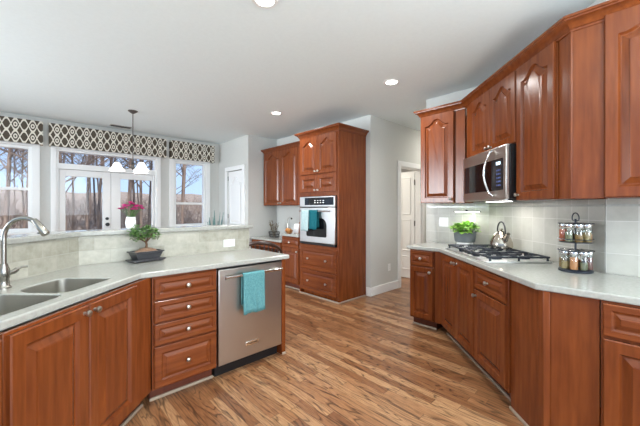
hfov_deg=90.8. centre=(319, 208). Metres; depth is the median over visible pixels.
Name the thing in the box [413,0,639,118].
crown molding
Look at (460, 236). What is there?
pot
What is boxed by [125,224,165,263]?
bonsai
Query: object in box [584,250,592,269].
spice jar
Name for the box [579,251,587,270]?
spice jar
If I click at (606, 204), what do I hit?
trim
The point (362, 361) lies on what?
floor
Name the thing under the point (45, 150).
wall
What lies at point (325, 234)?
wall oven
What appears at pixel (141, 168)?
chandelier
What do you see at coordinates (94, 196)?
bare tree
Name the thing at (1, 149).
bare tree
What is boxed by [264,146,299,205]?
upper cabinet
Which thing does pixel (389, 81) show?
recessed light
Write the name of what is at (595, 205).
trim
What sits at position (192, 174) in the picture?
bare tree
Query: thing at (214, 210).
snake plant
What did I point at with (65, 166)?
door frame
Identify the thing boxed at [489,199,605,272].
tile
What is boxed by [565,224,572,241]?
spice jar
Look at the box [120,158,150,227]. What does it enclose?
bare tree
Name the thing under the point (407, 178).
door
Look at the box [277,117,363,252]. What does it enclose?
wall
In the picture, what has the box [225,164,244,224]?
trim
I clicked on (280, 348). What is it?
end panel
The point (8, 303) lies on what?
sink
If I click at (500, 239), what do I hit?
kettle
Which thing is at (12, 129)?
valance
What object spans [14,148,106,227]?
bare tree
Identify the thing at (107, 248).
tile
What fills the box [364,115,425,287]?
wall
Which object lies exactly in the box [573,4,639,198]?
upper cabinet
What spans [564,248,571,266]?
spice jar
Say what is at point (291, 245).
base cabinet
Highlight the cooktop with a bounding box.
[446,244,552,262]
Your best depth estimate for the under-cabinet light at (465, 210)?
3.44 m
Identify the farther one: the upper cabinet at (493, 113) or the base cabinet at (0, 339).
the upper cabinet at (493, 113)
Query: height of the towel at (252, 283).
0.338 m
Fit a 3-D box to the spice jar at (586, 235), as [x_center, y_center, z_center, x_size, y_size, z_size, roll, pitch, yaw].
[1.753,0.160,2.071,0.047,0.125,0.046,0,0,-44]
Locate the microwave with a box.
[464,144,521,201]
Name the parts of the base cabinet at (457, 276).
filler panel, door, shoe molding, door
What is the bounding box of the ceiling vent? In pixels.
[109,124,131,128]
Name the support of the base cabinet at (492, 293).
on the floor
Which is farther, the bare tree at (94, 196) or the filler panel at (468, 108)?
the bare tree at (94, 196)
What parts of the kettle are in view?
handle, spout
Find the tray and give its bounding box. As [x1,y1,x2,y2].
[125,256,165,263]
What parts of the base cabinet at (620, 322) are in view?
drawer, door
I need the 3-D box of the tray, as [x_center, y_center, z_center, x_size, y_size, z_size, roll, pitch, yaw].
[-1.405,0.413,2.547,0.140,0.022,0.250,0,0,34]
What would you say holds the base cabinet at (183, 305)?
on the floor
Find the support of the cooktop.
in the countertop at (625, 289)
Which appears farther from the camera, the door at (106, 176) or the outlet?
the door at (106, 176)
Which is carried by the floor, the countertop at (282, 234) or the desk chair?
the desk chair
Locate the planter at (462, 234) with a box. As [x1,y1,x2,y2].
[448,210,481,246]
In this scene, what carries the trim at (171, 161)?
attached to the wall at (45, 150)
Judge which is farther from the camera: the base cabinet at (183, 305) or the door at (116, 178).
the door at (116, 178)
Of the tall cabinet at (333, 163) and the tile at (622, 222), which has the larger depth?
the tall cabinet at (333, 163)
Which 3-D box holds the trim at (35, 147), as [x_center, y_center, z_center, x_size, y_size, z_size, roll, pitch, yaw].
[-4.700,-0.291,4.609,0.950,1.520,0.060,0,0,-44]
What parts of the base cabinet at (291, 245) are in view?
drawer, door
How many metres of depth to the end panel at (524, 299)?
1.96 m
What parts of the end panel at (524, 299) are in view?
shoe molding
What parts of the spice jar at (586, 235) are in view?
lid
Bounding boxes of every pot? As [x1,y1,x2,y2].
[127,249,164,259]
[453,230,476,242]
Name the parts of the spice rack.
post, carry handle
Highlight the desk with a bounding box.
[250,235,285,284]
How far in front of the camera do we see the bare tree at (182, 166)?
16.45 m
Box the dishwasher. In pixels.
[212,260,282,376]
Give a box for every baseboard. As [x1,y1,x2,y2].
[366,287,369,296]
[370,280,397,296]
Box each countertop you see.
[0,248,288,330]
[281,233,299,236]
[407,242,639,305]
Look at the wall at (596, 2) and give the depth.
2.12 m
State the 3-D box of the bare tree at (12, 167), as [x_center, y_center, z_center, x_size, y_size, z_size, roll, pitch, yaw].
[-11.217,-2.856,13.205,5.254,10.172,4.157,0,0,-16]
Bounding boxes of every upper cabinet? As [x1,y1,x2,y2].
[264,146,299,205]
[421,109,466,203]
[470,70,515,156]
[514,34,606,200]
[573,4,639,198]
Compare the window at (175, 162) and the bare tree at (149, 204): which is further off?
the bare tree at (149, 204)
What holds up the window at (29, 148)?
in the wall at (45, 150)
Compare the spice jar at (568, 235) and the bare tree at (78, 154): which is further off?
the bare tree at (78, 154)
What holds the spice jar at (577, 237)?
in the spice rack
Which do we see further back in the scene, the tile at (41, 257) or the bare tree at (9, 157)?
the bare tree at (9, 157)
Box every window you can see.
[0,143,31,232]
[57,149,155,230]
[174,161,204,226]
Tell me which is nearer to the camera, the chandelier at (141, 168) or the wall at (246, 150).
the chandelier at (141, 168)
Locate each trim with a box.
[0,140,39,235]
[169,158,209,226]
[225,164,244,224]
[398,160,424,287]
[427,206,488,206]
[489,204,603,206]
[606,204,639,205]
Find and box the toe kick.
[212,346,276,376]
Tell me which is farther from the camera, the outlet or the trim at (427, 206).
the trim at (427, 206)
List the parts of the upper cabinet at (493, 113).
door, door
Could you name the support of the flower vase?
on the bar ledge
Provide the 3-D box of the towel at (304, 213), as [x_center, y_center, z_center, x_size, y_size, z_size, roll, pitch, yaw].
[-0.218,0.182,4.812,0.070,0.322,0.173,0,0,-44]
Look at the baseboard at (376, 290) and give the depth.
5.00 m
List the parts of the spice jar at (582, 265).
lid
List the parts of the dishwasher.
handle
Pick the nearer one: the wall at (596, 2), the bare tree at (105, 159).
the wall at (596, 2)
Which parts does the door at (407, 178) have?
raised panel, raised panel, raised panel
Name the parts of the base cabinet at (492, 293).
drawer, door, shoe molding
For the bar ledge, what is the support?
on the wall
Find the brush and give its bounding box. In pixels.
[0,191,201,229]
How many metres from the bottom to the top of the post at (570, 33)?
1.045 m
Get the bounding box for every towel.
[241,270,264,314]
[301,210,308,230]
[309,210,318,229]
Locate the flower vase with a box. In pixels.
[118,201,143,228]
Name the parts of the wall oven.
control panel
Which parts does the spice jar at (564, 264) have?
lid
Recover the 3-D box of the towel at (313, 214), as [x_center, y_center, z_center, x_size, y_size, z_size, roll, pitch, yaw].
[-0.091,0.167,4.678,0.070,0.292,0.173,0,0,-44]
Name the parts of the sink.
bowl, bowl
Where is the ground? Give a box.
[0,190,201,230]
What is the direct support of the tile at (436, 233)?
attached to the wall at (596, 2)
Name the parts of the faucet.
spout, lever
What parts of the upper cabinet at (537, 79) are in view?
door, filler panel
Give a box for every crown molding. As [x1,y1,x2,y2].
[261,122,368,153]
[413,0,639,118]
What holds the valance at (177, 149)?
attached to the wall at (45, 150)
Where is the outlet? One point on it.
(229, 242)
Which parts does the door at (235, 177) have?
raised panel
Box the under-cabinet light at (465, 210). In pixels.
[453,210,480,211]
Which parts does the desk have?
drawer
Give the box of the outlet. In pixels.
[223,239,234,246]
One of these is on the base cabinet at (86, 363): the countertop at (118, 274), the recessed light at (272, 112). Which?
the countertop at (118, 274)
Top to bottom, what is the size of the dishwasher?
0.868 m
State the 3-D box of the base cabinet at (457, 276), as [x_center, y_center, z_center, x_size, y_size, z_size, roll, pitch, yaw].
[1.549,0.901,3.001,0.635,0.876,0.859,0,0,1]
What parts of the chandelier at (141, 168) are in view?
lamp shade, stem, lamp shade, lamp shade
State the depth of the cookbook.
5.48 m
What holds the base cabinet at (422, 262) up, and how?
on the floor
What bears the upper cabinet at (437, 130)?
attached to the wall at (456, 96)
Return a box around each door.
[59,169,110,230]
[111,172,153,228]
[228,170,241,223]
[401,171,414,277]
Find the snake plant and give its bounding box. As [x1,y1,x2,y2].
[207,210,223,224]
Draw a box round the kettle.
[490,221,512,248]
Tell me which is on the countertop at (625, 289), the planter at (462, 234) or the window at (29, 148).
the planter at (462, 234)
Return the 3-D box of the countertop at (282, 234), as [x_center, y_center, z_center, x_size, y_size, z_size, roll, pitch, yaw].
[-0.277,0.444,5.426,0.630,0.038,0.468,0,0,-44]
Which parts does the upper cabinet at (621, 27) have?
side panel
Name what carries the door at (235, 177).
in the wall at (246, 150)
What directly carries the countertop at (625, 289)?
on the base cabinet at (457, 276)
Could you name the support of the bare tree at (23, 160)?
on the ground
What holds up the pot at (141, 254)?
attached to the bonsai
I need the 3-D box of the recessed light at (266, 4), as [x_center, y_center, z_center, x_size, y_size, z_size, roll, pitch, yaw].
[-0.376,-1.420,2.153,0.180,0.006,0.180,0,0,-44]
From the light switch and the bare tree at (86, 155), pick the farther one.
the bare tree at (86, 155)
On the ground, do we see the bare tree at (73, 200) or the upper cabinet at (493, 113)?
the bare tree at (73, 200)
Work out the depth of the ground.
35.95 m
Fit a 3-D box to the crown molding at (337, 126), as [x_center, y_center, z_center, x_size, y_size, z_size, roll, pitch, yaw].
[-0.330,-1.131,5.451,0.672,0.109,2.424,0,0,-44]
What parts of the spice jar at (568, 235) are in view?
lid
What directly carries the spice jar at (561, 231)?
in the spice rack
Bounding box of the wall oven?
[299,196,336,246]
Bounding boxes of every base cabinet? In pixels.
[0,278,150,425]
[0,339,1,425]
[146,269,215,401]
[282,236,299,289]
[410,249,442,329]
[435,252,484,371]
[471,266,510,401]
[601,300,639,425]
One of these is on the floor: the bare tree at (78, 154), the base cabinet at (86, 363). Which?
the base cabinet at (86, 363)
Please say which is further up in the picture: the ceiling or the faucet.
the ceiling
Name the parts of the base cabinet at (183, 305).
shoe molding, drawer, drawer, drawer, drawer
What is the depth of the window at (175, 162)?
6.59 m
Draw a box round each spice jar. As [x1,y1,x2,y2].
[559,224,566,240]
[559,248,566,266]
[561,249,568,267]
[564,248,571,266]
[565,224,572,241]
[569,250,577,269]
[574,224,583,241]
[578,229,585,234]
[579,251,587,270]
[583,223,591,241]
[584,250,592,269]
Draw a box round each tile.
[0,237,78,280]
[79,228,248,265]
[427,203,488,243]
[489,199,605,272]
[606,199,639,276]
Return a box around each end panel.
[277,259,285,354]
[509,280,537,425]
[550,292,599,425]
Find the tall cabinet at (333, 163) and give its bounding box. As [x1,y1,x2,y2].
[299,130,365,303]
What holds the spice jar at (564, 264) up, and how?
in the spice rack
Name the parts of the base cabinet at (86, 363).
door, knob, knob, door, shoe molding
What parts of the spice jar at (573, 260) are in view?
lid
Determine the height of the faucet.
0.384 m
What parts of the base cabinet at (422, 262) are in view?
drawer, door, shoe molding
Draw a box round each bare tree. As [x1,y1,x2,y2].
[0,147,116,230]
[0,148,27,220]
[0,148,27,227]
[0,149,106,177]
[1,147,26,211]
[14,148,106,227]
[62,153,83,228]
[65,155,137,228]
[73,155,95,226]
[78,154,100,211]
[85,154,91,229]
[97,156,135,228]
[105,159,152,226]
[107,157,152,216]
[117,157,193,225]
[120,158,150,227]
[122,158,131,216]
[135,164,200,222]
[176,164,186,223]
[180,164,183,209]
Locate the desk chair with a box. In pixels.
[249,241,282,252]
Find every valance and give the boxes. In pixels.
[0,116,42,145]
[49,123,166,157]
[169,140,214,162]
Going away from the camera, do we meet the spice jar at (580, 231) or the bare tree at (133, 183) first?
the spice jar at (580, 231)
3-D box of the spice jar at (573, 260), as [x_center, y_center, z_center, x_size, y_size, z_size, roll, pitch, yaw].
[1.679,0.342,2.087,0.047,0.125,0.046,0,0,-44]
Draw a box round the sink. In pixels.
[0,279,108,331]
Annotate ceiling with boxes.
[0,0,595,143]
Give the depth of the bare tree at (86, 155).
16.00 m
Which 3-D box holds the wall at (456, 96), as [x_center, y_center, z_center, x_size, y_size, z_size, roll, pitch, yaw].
[3.085,-0.042,2.644,3.044,2.762,7.873,0,0,-6]
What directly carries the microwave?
attached to the upper cabinet at (493, 113)
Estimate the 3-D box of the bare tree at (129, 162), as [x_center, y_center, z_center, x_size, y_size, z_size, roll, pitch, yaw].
[-7.169,-5.982,12.652,8.106,17.023,7.699,0,0,23]
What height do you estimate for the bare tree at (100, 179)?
12.675 m
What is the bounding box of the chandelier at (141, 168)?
[109,110,148,173]
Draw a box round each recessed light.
[252,0,277,8]
[270,111,281,114]
[383,79,399,84]
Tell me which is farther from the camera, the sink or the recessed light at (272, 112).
the recessed light at (272, 112)
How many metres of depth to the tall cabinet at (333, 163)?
4.65 m
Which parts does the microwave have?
door glass, rail, handle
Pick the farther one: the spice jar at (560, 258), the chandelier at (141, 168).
the chandelier at (141, 168)
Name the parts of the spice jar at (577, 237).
lid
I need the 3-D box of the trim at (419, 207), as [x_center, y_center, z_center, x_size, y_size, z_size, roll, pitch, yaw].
[1.587,0.267,5.641,0.880,2.145,0.140,0,0,-44]
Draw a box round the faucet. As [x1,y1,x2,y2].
[0,216,49,289]
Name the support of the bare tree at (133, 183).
on the ground
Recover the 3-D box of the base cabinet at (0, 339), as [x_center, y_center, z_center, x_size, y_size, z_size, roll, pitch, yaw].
[-1.419,0.901,0.991,0.605,0.876,0.338,0,0,1]
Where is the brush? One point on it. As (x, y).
(18, 214)
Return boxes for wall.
[0,112,218,232]
[219,135,276,248]
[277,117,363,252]
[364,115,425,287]
[426,0,636,276]
[490,0,605,407]
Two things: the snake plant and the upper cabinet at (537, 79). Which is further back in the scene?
the snake plant
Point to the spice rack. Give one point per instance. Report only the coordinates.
(575, 248)
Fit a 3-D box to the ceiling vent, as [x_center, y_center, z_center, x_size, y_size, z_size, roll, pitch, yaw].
[-3.445,-1.417,5.458,0.320,0.013,0.120,0,0,-44]
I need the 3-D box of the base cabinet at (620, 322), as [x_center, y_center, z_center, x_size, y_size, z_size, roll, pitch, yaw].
[1.836,0.901,1.607,0.695,0.876,0.560,0,0,-44]
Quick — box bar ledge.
[0,224,252,245]
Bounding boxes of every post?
[538,290,549,425]
[569,32,572,198]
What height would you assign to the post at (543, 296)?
0.876 m
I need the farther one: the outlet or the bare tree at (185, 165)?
the bare tree at (185, 165)
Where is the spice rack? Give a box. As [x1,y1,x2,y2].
[557,212,594,273]
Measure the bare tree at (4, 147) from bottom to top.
9.522 m
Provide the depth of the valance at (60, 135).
5.43 m
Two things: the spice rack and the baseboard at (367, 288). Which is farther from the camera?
the baseboard at (367, 288)
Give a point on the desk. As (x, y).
(276, 240)
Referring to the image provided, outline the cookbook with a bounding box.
[293,224,299,232]
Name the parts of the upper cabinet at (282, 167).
door, door, door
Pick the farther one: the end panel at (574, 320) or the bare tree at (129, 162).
the bare tree at (129, 162)
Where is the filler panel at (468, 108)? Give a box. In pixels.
[467,106,472,202]
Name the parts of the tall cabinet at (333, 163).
door, door, drawer, drawer, shoe molding, door, door, shoe molding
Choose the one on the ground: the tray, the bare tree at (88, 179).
the bare tree at (88, 179)
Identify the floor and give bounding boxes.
[125,277,600,425]
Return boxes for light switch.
[439,217,447,226]

